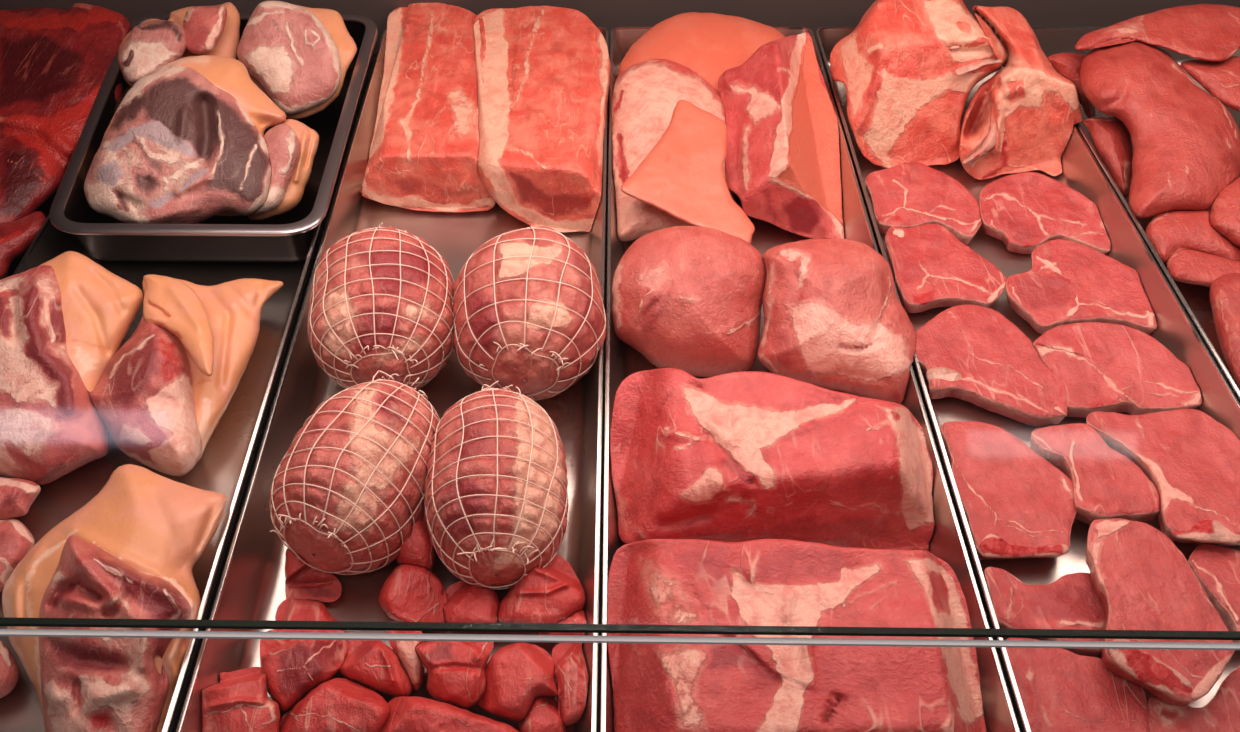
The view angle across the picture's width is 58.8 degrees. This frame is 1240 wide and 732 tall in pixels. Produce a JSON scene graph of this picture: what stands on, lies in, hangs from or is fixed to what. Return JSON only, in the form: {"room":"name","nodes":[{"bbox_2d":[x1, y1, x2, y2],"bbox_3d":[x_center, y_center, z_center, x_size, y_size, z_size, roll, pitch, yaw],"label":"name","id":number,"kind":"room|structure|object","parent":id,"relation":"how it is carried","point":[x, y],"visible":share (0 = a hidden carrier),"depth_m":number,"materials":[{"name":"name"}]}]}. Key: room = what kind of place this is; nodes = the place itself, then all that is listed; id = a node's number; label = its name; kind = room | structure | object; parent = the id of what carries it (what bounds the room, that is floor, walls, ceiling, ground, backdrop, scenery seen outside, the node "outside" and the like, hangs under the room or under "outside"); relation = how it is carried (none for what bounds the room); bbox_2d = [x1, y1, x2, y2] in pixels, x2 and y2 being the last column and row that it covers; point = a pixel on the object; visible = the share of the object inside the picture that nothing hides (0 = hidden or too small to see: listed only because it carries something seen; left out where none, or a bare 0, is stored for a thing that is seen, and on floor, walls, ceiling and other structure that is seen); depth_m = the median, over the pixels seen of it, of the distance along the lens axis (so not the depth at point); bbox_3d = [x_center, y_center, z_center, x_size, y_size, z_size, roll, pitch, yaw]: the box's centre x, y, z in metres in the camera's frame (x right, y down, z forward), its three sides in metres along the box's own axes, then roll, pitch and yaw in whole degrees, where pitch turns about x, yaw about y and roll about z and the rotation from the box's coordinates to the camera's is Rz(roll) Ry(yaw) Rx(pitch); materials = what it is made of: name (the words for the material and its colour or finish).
{"room":"food shop","nodes":[
{"label":"food shop","id":0,"kind":"room"},
{"bbox_2d":[5,52,1022,731],"bbox_3d":[0.040,-0.034,0.995,2.200,0.029,1.080,-1,44,-1],"label":"divider","id":1,"kind":"structure","parent":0,"point":[45,208],"depth_m":0.87,"materials":[{"name":"grey metal"}]},
{"bbox_2d":[0,211,45,279],"bbox_3d":[-0.574,-0.109,1.015,0.093,0.048,0.104,-12,45,-12],"label":"beef trimming","id":2,"kind":"object","parent":1,"relation":"on","point":[16,237],"visible":0.98,"depth_m":1.00,"materials":[{"name":"red food"}]},
{"bbox_2d":[0,3,130,223],"bbox_3d":[-0.608,-0.274,1.161,0.190,0.082,0.436,-13,45,-13],"label":"meat","id":3,"kind":"object","parent":1,"relation":"on","point":[54,63],"visible":0.98,"depth_m":1.14,"materials":[{"name":"red food"}]},
{"bbox_2d":[0,29,378,731],"bbox_3d":[-0.396,-0.055,0.953,0.254,0.044,0.925,-1,44,-1],"label":"display tray","id":4,"kind":"object","parent":1,"relation":"on","point":[224,465],"visible":0.18,"depth_m":0.86,"materials":[{"name":"silver metal"}]},
{"bbox_2d":[0,640,18,697],"bbox_3d":[-0.414,0.188,0.708,0.039,0.030,0.074,-29,51,-27],"label":"pork trimming","id":5,"kind":"object","parent":4,"relation":"in","point":[9,671],"visible":1,"depth_m":0.69,"materials":[{"name":"red food"}]},
{"bbox_2d":[0,518,33,591],"bbox_3d":[-0.443,0.122,0.775,0.058,0.031,0.091,-15,46,-15],"label":"pork trimming","id":6,"kind":"object","parent":4,"relation":"in","point":[16,540],"visible":0.92,"depth_m":0.76,"materials":[{"name":"red food"}]},
{"bbox_2d":[0,477,40,518],"bbox_3d":[-0.452,0.095,0.796,0.076,0.043,0.060,-1,44,-1],"label":"pork trimming","id":7,"kind":"object","parent":4,"relation":"in","point":[17,495],"visible":1,"depth_m":0.78,"materials":[{"name":"red food"}]},
{"bbox_2d":[0,251,142,484],"bbox_3d":[-0.462,-0.009,0.866,0.155,0.094,0.218,-1,44,-1],"label":"meat chunk","id":8,"kind":"object","parent":4,"relation":"on","point":[63,319],"visible":0.98,"depth_m":0.83,"materials":[{"name":"food"}]},
{"bbox_2d":[2,464,227,731],"bbox_3d":[-0.338,0.145,0.705,0.151,0.095,0.226,-1,44,-1],"label":"meat chunk","id":9,"kind":"object","parent":4,"relation":"on","point":[132,551],"visible":0.87,"depth_m":0.68,"materials":[{"name":"beige food"}]},
{"bbox_2d":[87,274,283,475],"bbox_3d":[-0.360,-0.009,0.877,0.125,0.080,0.207,6,44,6],"label":"meat chunk","id":10,"kind":"object","parent":4,"relation":"in","point":[162,396],"visible":1,"depth_m":0.84,"materials":[{"name":"food"}]},
{"bbox_2d":[50,13,376,261],"bbox_3d":[-0.411,-0.242,1.131,0.290,0.054,0.420,-1,44,-1],"label":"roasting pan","id":11,"kind":"object","parent":4,"relation":"on","point":[288,236],"visible":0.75,"depth_m":1.01,"materials":[{"name":"grey metal"}]},
{"bbox_2d":[118,2,239,86],"bbox_3d":[-0.474,-0.348,1.190,0.135,0.084,0.149,-18,47,-18],"label":"meat chunk","id":12,"kind":"object","parent":11,"relation":"in","point":[152,44],"visible":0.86,"depth_m":1.14,"materials":[{"name":"food"}]},
{"bbox_2d":[84,55,285,223],"bbox_3d":[-0.418,-0.214,1.059,0.194,0.109,0.225,-1,44,-1],"label":"meat chunk","id":13,"kind":"object","parent":11,"relation":"in","point":[186,144],"visible":0.98,"depth_m":1.01,"materials":[{"name":"brown food"}]},
{"bbox_2d":[248,119,318,219],"bbox_3d":[-0.326,-0.194,1.064,0.060,0.075,0.132,5,44,5],"label":"meat chunk","id":14,"kind":"object","parent":11,"relation":"in","point":[292,145],"visible":0.89,"depth_m":1.04,"materials":[{"name":"food"}]},
{"bbox_2d":[237,1,356,118],"bbox_3d":[-0.343,-0.335,1.181,0.121,0.106,0.171,-1,44,-1],"label":"meat chunk","id":15,"kind":"object","parent":11,"relation":"in","point":[300,57],"visible":0.98,"depth_m":1.14,"materials":[{"name":"pink food"}]},
{"bbox_2d":[176,27,608,731],"bbox_3d":[-0.137,-0.056,0.954,0.260,0.044,0.928,-1,44,-1],"label":"display tray","id":16,"kind":"object","parent":1,"relation":"on","point":[252,582],"visible":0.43,"depth_m":0.82,"materials":[{"name":"silver metal"}]},
{"bbox_2d":[202,667,279,731],"bbox_3d":[-0.229,0.208,0.675,0.050,0.046,0.058,-1,44,-1],"label":"chunk","id":17,"kind":"object","parent":16,"relation":"on","point":[240,702],"visible":1,"depth_m":0.66,"materials":[{"name":"red food"}]},
{"bbox_2d":[260,629,348,710],"bbox_3d":[-0.203,0.190,0.696,0.059,0.044,0.061,-1,44,-1],"label":"chunk","id":18,"kind":"object","parent":16,"relation":"on","point":[293,668],"visible":0.88,"depth_m":0.68,"materials":[{"name":"red food"}]},
{"bbox_2d":[275,598,344,631],"bbox_3d":[-0.207,0.166,0.737,0.051,0.021,0.036,-1,44,-1],"label":"chunk","id":19,"kind":"object","parent":16,"relation":"on","point":[290,609],"visible":0.59,"depth_m":0.73,"materials":[{"name":"red food"}]},
{"bbox_2d":[284,548,341,601],"bbox_3d":[-0.213,0.139,0.759,0.044,0.030,0.044,-1,44,-1],"label":"chunk","id":20,"kind":"object","parent":16,"relation":"on","point":[302,581],"visible":0.88,"depth_m":0.75,"materials":[{"name":"red food"}]},
{"bbox_2d":[279,678,389,731],"bbox_3d":[-0.175,0.210,0.672,0.073,0.048,0.049,-1,44,-1],"label":"chunk","id":21,"kind":"object","parent":16,"relation":"on","point":[337,704],"visible":1,"depth_m":0.65,"materials":[{"name":"red food"}]},
{"bbox_2d":[270,370,439,574],"bbox_3d":[-0.180,0.072,0.773,0.104,0.106,0.151,15,46,15],"label":"netted roast","id":22,"kind":"object","parent":16,"relation":"on","point":[348,489],"visible":0.91,"depth_m":0.73,"materials":[{"name":"red food"}]},
{"bbox_2d":[339,640,412,696],"bbox_3d":[-0.154,0.188,0.699,0.058,0.042,0.037,12,45,12],"label":"chunk","id":23,"kind":"object","parent":16,"relation":"on","point":[373,664],"visible":0.98,"depth_m":0.68,"materials":[{"name":"red food"}]},
{"bbox_2d":[307,223,454,389],"bbox_3d":[-0.192,-0.044,0.892,0.121,0.108,0.167,-1,44,-1],"label":"netted roast","id":24,"kind":"object","parent":16,"relation":"on","point":[381,299],"visible":0.89,"depth_m":0.85,"materials":[{"name":"red food"}]},
{"bbox_2d":[387,631,424,690],"bbox_3d":[-0.135,0.185,0.705,0.022,0.038,0.052,-12,45,-12],"label":"chunk","id":25,"kind":"object","parent":16,"relation":"on","point":[406,650],"visible":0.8,"depth_m":0.69,"materials":[{"name":"red food"}]},
{"bbox_2d":[379,563,447,621],"bbox_3d":[-0.140,0.152,0.744,0.048,0.032,0.054,-1,44,-1],"label":"chunk","id":26,"kind":"object","parent":16,"relation":"on","point":[411,592],"visible":0.95,"depth_m":0.73,"materials":[{"name":"red food"}]},
{"bbox_2d":[396,508,434,570],"bbox_3d":[-0.143,0.122,0.767,0.030,0.042,0.048,-1,44,-1],"label":"chunk","id":27,"kind":"object","parent":16,"relation":"on","point":[417,549],"visible":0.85,"depth_m":0.75,"materials":[{"name":"red food"}]},
{"bbox_2d":[361,3,495,211],"bbox_3d":[-0.195,-0.291,1.181,0.143,0.064,0.348,-1,44,-1],"label":"pork loin","id":28,"kind":"object","parent":16,"relation":"on","point":[423,156],"visible":0.93,"depth_m":1.10,"materials":[{"name":"red food"}]},
{"bbox_2d":[380,696,518,731],"bbox_3d":[-0.104,0.218,0.664,0.100,0.047,0.042,4,44,5],"label":"chunk","id":29,"kind":"object","parent":16,"relation":"on","point":[407,713],"visible":0.98,"depth_m":0.65,"materials":[{"name":"red food"}]},
{"bbox_2d":[416,641,493,708],"bbox_3d":[-0.106,0.192,0.692,0.050,0.046,0.055,-1,44,-1],"label":"chunk","id":30,"kind":"object","parent":16,"relation":"on","point":[455,669],"visible":0.92,"depth_m":0.67,"materials":[{"name":"red food"}]},
{"bbox_2d":[444,580,499,622],"bbox_3d":[-0.100,0.159,0.739,0.039,0.029,0.045,-1,44,-1],"label":"chunk","id":31,"kind":"object","parent":16,"relation":"on","point":[466,603],"visible":0.94,"depth_m":0.72,"materials":[{"name":"red food"}]},
{"bbox_2d":[424,381,568,589],"bbox_3d":[-0.086,0.083,0.763,0.100,0.105,0.158,-1,44,-1],"label":"netted roast","id":32,"kind":"object","parent":16,"relation":"on","point":[496,491],"visible":0.99,"depth_m":0.72,"materials":[{"name":"red food"}]},
{"bbox_2d":[477,643,557,720],"bbox_3d":[-0.064,0.196,0.688,0.053,0.045,0.057,-1,44,-1],"label":"chunk","id":33,"kind":"object","parent":16,"relation":"on","point":[517,674],"visible":1,"depth_m":0.67,"materials":[{"name":"red food"}]},
{"bbox_2d":[452,226,605,399],"bbox_3d":[-0.074,-0.045,0.891,0.128,0.112,0.163,-1,44,-1],"label":"netted roast","id":34,"kind":"object","parent":16,"relation":"on","point":[529,312],"visible":0.94,"depth_m":0.84,"materials":[{"name":"red food"}]},
{"bbox_2d":[497,554,584,623],"bbox_3d":[-0.053,0.148,0.737,0.059,0.046,0.063,-1,44,-1],"label":"chunk","id":35,"kind":"object","parent":16,"relation":"on","point":[550,594],"visible":0.94,"depth_m":0.72,"materials":[{"name":"red food"}]},
{"bbox_2d":[473,6,609,232],"bbox_3d":[-0.087,-0.273,1.161,0.154,0.065,0.359,-1,44,-1],"label":"pork loin","id":36,"kind":"object","parent":16,"relation":"on","point":[545,71],"visible":0.98,"depth_m":1.10,"materials":[{"name":"red food"}]},
{"bbox_2d":[518,697,565,731],"bbox_3d":[-0.048,0.216,0.678,0.030,0.031,0.039,-1,44,-1],"label":"chunk","id":37,"kind":"object","parent":16,"relation":"on","point":[544,715],"visible":0.98,"depth_m":0.66,"materials":[{"name":"red food"}]},
{"bbox_2d":[539,609,585,643],"bbox_3d":[-0.038,0.170,0.727,0.032,0.030,0.039,-1,44,-1],"label":"chunk","id":38,"kind":"object","parent":16,"relation":"in","point":[578,617],"visible":0.46,"depth_m":0.71,"materials":[{"name":"red food"}]},
{"bbox_2d":[552,643,588,725],"bbox_3d":[-0.031,0.196,0.692,0.021,0.040,0.064,-5,44,-5],"label":"chunk","id":39,"kind":"object","parent":16,"relation":"on","point":[571,676],"visible":0.98,"depth_m":0.67,"materials":[{"name":"red food"}]},
{"bbox_2d":[0,629,1239,649],"bbox_3d":[0.024,0.205,0.518,2.326,0.286,0.007,1,44,1],"label":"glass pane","id":40,"kind":"object","parent":1,"relation":"on","point":[3,632],"visible":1,"depth_m":0.42,"materials":[{"name":"glass"}]},
{"bbox_2d":[0,617,1239,639],"bbox_3d":[0.023,-0.094,0.342,2.330,0.392,0.162,1,44,1],"label":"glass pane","id":41,"kind":"object","parent":40,"relation":"on","point":[4,621],"visible":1,"depth_m":0.42,"materials":[{"name":"glass"}]},
{"bbox_2d":[600,27,1019,731],"bbox_3d":[0.106,-0.056,0.954,0.246,0.044,0.927,-1,44,-1],"label":"display tray","id":42,"kind":"object","parent":1,"relation":"on","point":[946,543],"visible":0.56,"depth_m":0.84,"materials":[{"name":"silver metal"}]},
{"bbox_2d":[612,59,754,242],"bbox_3d":[0.057,-0.220,1.081,0.129,0.099,0.348,-1,44,-1],"label":"meat piece","id":43,"kind":"object","parent":42,"relation":"in","point":[670,133],"visible":0.95,"depth_m":1.02,"materials":[{"name":"pink food"}]},
{"bbox_2d":[612,226,765,377],"bbox_3d":[0.058,-0.060,0.917,0.130,0.096,0.142,-1,44,-1],"label":"meat roast","id":44,"kind":"object","parent":42,"relation":"in","point":[688,299],"visible":0.99,"depth_m":0.88,"materials":[{"name":"red food"}]},
{"bbox_2d":[618,12,785,93],"bbox_3d":[0.101,-0.330,1.214,0.206,0.074,0.190,-1,44,-1],"label":"joint","id":45,"kind":"object","parent":42,"relation":"in","point":[709,45],"visible":0.47,"depth_m":1.19,"materials":[{"name":"orange food"}]},
{"bbox_2d":[610,368,934,550],"bbox_3d":[0.109,0.059,0.797,0.233,0.092,0.154,-1,44,-1],"label":"slab","id":46,"kind":"object","parent":42,"relation":"in","point":[745,455],"visible":0.99,"depth_m":0.76,"materials":[{"name":"red food"}]},
{"bbox_2d":[718,32,843,238],"bbox_3d":[0.159,-0.254,1.114,0.125,0.104,0.303,-1,44,-1],"label":"joint","id":47,"kind":"object","parent":42,"relation":"in","point":[782,161],"visible":0.98,"depth_m":1.07,"materials":[{"name":"red food"}]},
{"bbox_2d":[607,539,986,731],"bbox_3d":[0.107,0.174,0.679,0.232,0.089,0.166,-1,44,-1],"label":"slab","id":48,"kind":"object","parent":42,"relation":"in","point":[760,582],"visible":0.92,"depth_m":0.65,"materials":[{"name":"red food"}]},
{"bbox_2d":[758,238,916,403],"bbox_3d":[0.174,-0.043,0.900,0.128,0.096,0.161,-1,44,-1],"label":"meat roast","id":49,"kind":"object","parent":42,"relation":"in","point":[835,318],"visible":0.98,"depth_m":0.86,"materials":[{"name":"red food"}]},
{"bbox_2d":[816,27,1239,731],"bbox_3d":[0.350,-0.056,0.954,0.240,0.044,0.927,-1,44,-1],"label":"display tray","id":50,"kind":"object","parent":1,"relation":"on","point":[1081,171],"visible":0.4,"depth_m":0.93,"materials":[{"name":"silver metal"}]},
{"bbox_2d":[830,0,1005,167],"bbox_3d":[0.321,-0.332,1.178,0.196,0.126,0.249,-1,44,-1],"label":"meat chunk","id":51,"kind":"object","parent":50,"relation":"on","point":[908,70],"visible":1,"depth_m":1.12,"materials":[{"name":"red food"}]},
{"bbox_2d":[866,162,981,243],"bbox_3d":[0.294,-0.159,1.069,0.105,0.028,0.105,-1,44,-1],"label":"steak","id":52,"kind":"object","parent":50,"relation":"on","point":[910,194],"visible":0.93,"depth_m":1.06,"materials":[{"name":"red food"}]},
{"bbox_2d":[885,224,1006,312],"bbox_3d":[0.293,-0.090,0.995,0.101,0.021,0.110,-1,44,-1],"label":"steak","id":53,"kind":"object","parent":50,"relation":"on","point":[931,268],"visible":1,"depth_m":0.98,"materials":[{"name":"red food"}]},
{"bbox_2d":[915,305,1068,425],"bbox_3d":[0.299,-0.002,0.906,0.113,0.023,0.128,-1,44,-1],"label":"steak","id":54,"kind":"object","parent":50,"relation":"on","point":[974,354],"visible":0.98,"depth_m":0.89,"materials":[{"name":"red food"}]},
{"bbox_2d":[940,421,1076,559],"bbox_3d":[0.289,0.091,0.808,0.089,0.021,0.125,-1,44,-1],"label":"steak","id":55,"kind":"object","parent":50,"relation":"on","point":[1016,504],"visible":0.98,"depth_m":0.80,"materials":[{"name":"red food"}]},
{"bbox_2d":[959,6,1082,179],"bbox_3d":[0.424,-0.298,1.151,0.125,0.116,0.252,9,45,9],"label":"meat chunk","id":56,"kind":"object","parent":50,"relation":"on","point":[1022,118],"visible":1,"depth_m":1.11,"materials":[{"name":"red food"}]},
{"bbox_2d":[979,172,1110,253],"bbox_3d":[0.399,-0.145,1.053,0.112,0.030,0.106,-1,44,-1],"label":"steak","id":57,"kind":"object","parent":50,"relation":"on","point":[1025,211],"visible":0.98,"depth_m":1.04,"materials":[{"name":"red food"}]},
{"bbox_2d":[984,567,1105,656],"bbox_3d":[0.291,0.165,0.741,0.082,0.016,0.065,-1,44,-1],"label":"steak","id":58,"kind":"object","parent":50,"relation":"on","point":[1071,601],"visible":0.81,"depth_m":0.74,"materials":[{"name":"red food"}]},
{"bbox_2d":[1006,638,1150,731],"bbox_3d":[0.290,0.218,0.686,0.082,0.016,0.104,-1,44,-1],"label":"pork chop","id":59,"kind":"object","parent":50,"relation":"on","point":[1061,690],"visible":0.97,"depth_m":0.69,"materials":[{"name":"red food"}]},
{"bbox_2d":[1085,518,1234,705],"bbox_3d":[0.345,0.158,0.716,0.083,0.024,0.133,-1,44,-1],"label":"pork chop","id":60,"kind":"object","parent":59,"relation":"on","point":[1141,579],"visible":0.89,"depth_m":0.71,"materials":[{"name":"red food"}]},
{"bbox_2d":[1006,239,1156,334],"bbox_3d":[0.399,-0.070,0.974,0.124,0.025,0.112,-1,44,-1],"label":"steak","id":61,"kind":"object","parent":50,"relation":"on","point":[1067,282],"visible":0.97,"depth_m":0.96,"materials":[{"name":"red food"}]},
{"bbox_2d":[1030,423,1159,524],"bbox_3d":[0.351,0.080,0.814,0.065,0.020,0.091,-9,45,-9],"label":"steak","id":62,"kind":"object","parent":50,"relation":"on","point":[1107,484],"visible":1,"depth_m":0.80,"materials":[{"name":"red food"}]},
{"bbox_2d":[1033,322,1201,417],"bbox_3d":[0.401,0.003,0.898,0.120,0.026,0.092,-1,44,-1],"label":"steak","id":63,"kind":"object","parent":50,"relation":"on","point":[1103,367],"visible":1,"depth_m":0.89,"materials":[{"name":"red food"}]},
{"bbox_2d":[1086,409,1239,545],"bbox_3d":[0.412,0.082,0.805,0.110,0.022,0.134,-1,44,-1],"label":"steak","id":64,"kind":"object","parent":50,"relation":"on","point":[1192,460],"visible":1,"depth_m":0.81,"materials":[{"name":"red food"}]},
{"bbox_2d":[1147,666,1239,731],"bbox_3d":[0.369,0.222,0.683,0.097,0.016,0.076,-1,44,-1],"label":"steak","id":65,"kind":"object","parent":50,"relation":"on","point":[1222,713],"visible":1,"depth_m":0.68,"materials":[{"name":"red food"}]},
{"bbox_2d":[1188,544,1239,642],"bbox_3d":[0.418,0.155,0.743,0.054,0.020,0.079,-1,44,-1],"label":"steak","id":66,"kind":"object","parent":50,"relation":"on","point":[1216,568],"visible":0.96,"depth_m":0.74,"materials":[{"name":"red food"}]},
{"bbox_2d":[1031,26,1239,402],"bbox_3d":[0.595,-0.058,0.955,0.256,0.044,0.925,-1,44,-1],"label":"display tray","id":67,"kind":"object","parent":1,"relation":"on","point":[1195,300],"visible":0.02,"depth_m":1.02,"materials":[{"name":"silver metal"}]},
{"bbox_2d":[1048,53,1095,117],"bbox_3d":[0.478,-0.299,1.168,0.058,0.064,0.076,-1,44,-1],"label":"pork loin","id":68,"kind":"object","parent":67,"relation":"on","point":[1068,65],"visible":0.65,"depth_m":1.15,"materials":[{"name":"red food"}]},
{"bbox_2d":[1082,116,1132,195],"bbox_3d":[0.495,-0.212,1.104,0.050,0.057,0.107,-1,44,-1],"label":"pork tenderloin","id":69,"kind":"object","parent":67,"relation":"on","point":[1111,139],"visible":0.99,"depth_m":1.08,"materials":[{"name":"red food"}]},
{"bbox_2d":[1080,41,1239,218],"bbox_3d":[0.540,-0.242,1.092,0.157,0.094,0.280,-1,44,-1],"label":"meat piece","id":70,"kind":"object","parent":67,"relation":"on","point":[1186,141],"visible":1,"depth_m":1.04,"materials":[{"name":"red food"}]},
{"bbox_2d":[1075,4,1239,61],"bbox_3d":[0.569,-0.344,1.138,0.216,0.026,0.111,-1,44,-1],"label":"pork loin","id":71,"kind":"object","parent":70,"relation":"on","point":[1206,32],"visible":1,"depth_m":1.12,"materials":[{"name":"red food"}]},
{"bbox_2d":[1180,56,1239,111],"bbox_3d":[0.624,-0.282,1.115,0.107,0.041,0.118,-1,44,-1],"label":"pork loin","id":72,"kind":"object","parent":70,"relation":"on","point":[1221,79],"visible":0.97,"depth_m":1.10,"materials":[{"name":"red food"}]},
{"bbox_2d":[1145,210,1239,263],"bbox_3d":[0.525,-0.118,1.012,0.098,0.044,0.080,-1,44,-1],"label":"pork loin","id":73,"kind":"object","parent":67,"relation":"on","point":[1169,233],"visible":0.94,"depth_m":0.98,"materials":[{"name":"red food"}]},
{"bbox_2d":[1166,249,1239,286],"bbox_3d":[0.539,-0.090,0.993,0.095,0.035,0.079,11,45,12],"label":"pork loin","id":74,"kind":"object","parent":67,"relation":"on","point":[1189,266],"visible":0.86,"depth_m":0.97,"materials":[{"name":"red food"}]},
{"bbox_2d":[1209,273,1239,386],"bbox_3d":[0.531,-0.033,0.927,0.063,0.044,0.161,8,45,8],"label":"pork loin","id":75,"kind":"object","parent":67,"relation":"on","point":[1224,293],"visible":1,"depth_m":0.92,"materials":[{"name":"red food"}]},
{"bbox_2d":[1209,177,1239,246],"bbox_3d":[0.578,-0.142,1.016,0.061,0.050,0.134,21,48,20],"label":"pork loin","id":76,"kind":"object","parent":67,"relation":"on","point":[1224,217],"visible":1,"depth_m":0.99,"materials":[{"name":"red food"}]},
{"bbox_2d":[0,0,1239,54],"bbox_3d":[0.034,-0.635,1.124,2.200,0.655,0.060,-1,44,-1],"label":"wall","id":77,"kind":"structure","parent":0,"point":[608,14],"depth_m":1.29,"materials":[{"name":"grey"}]}
]}

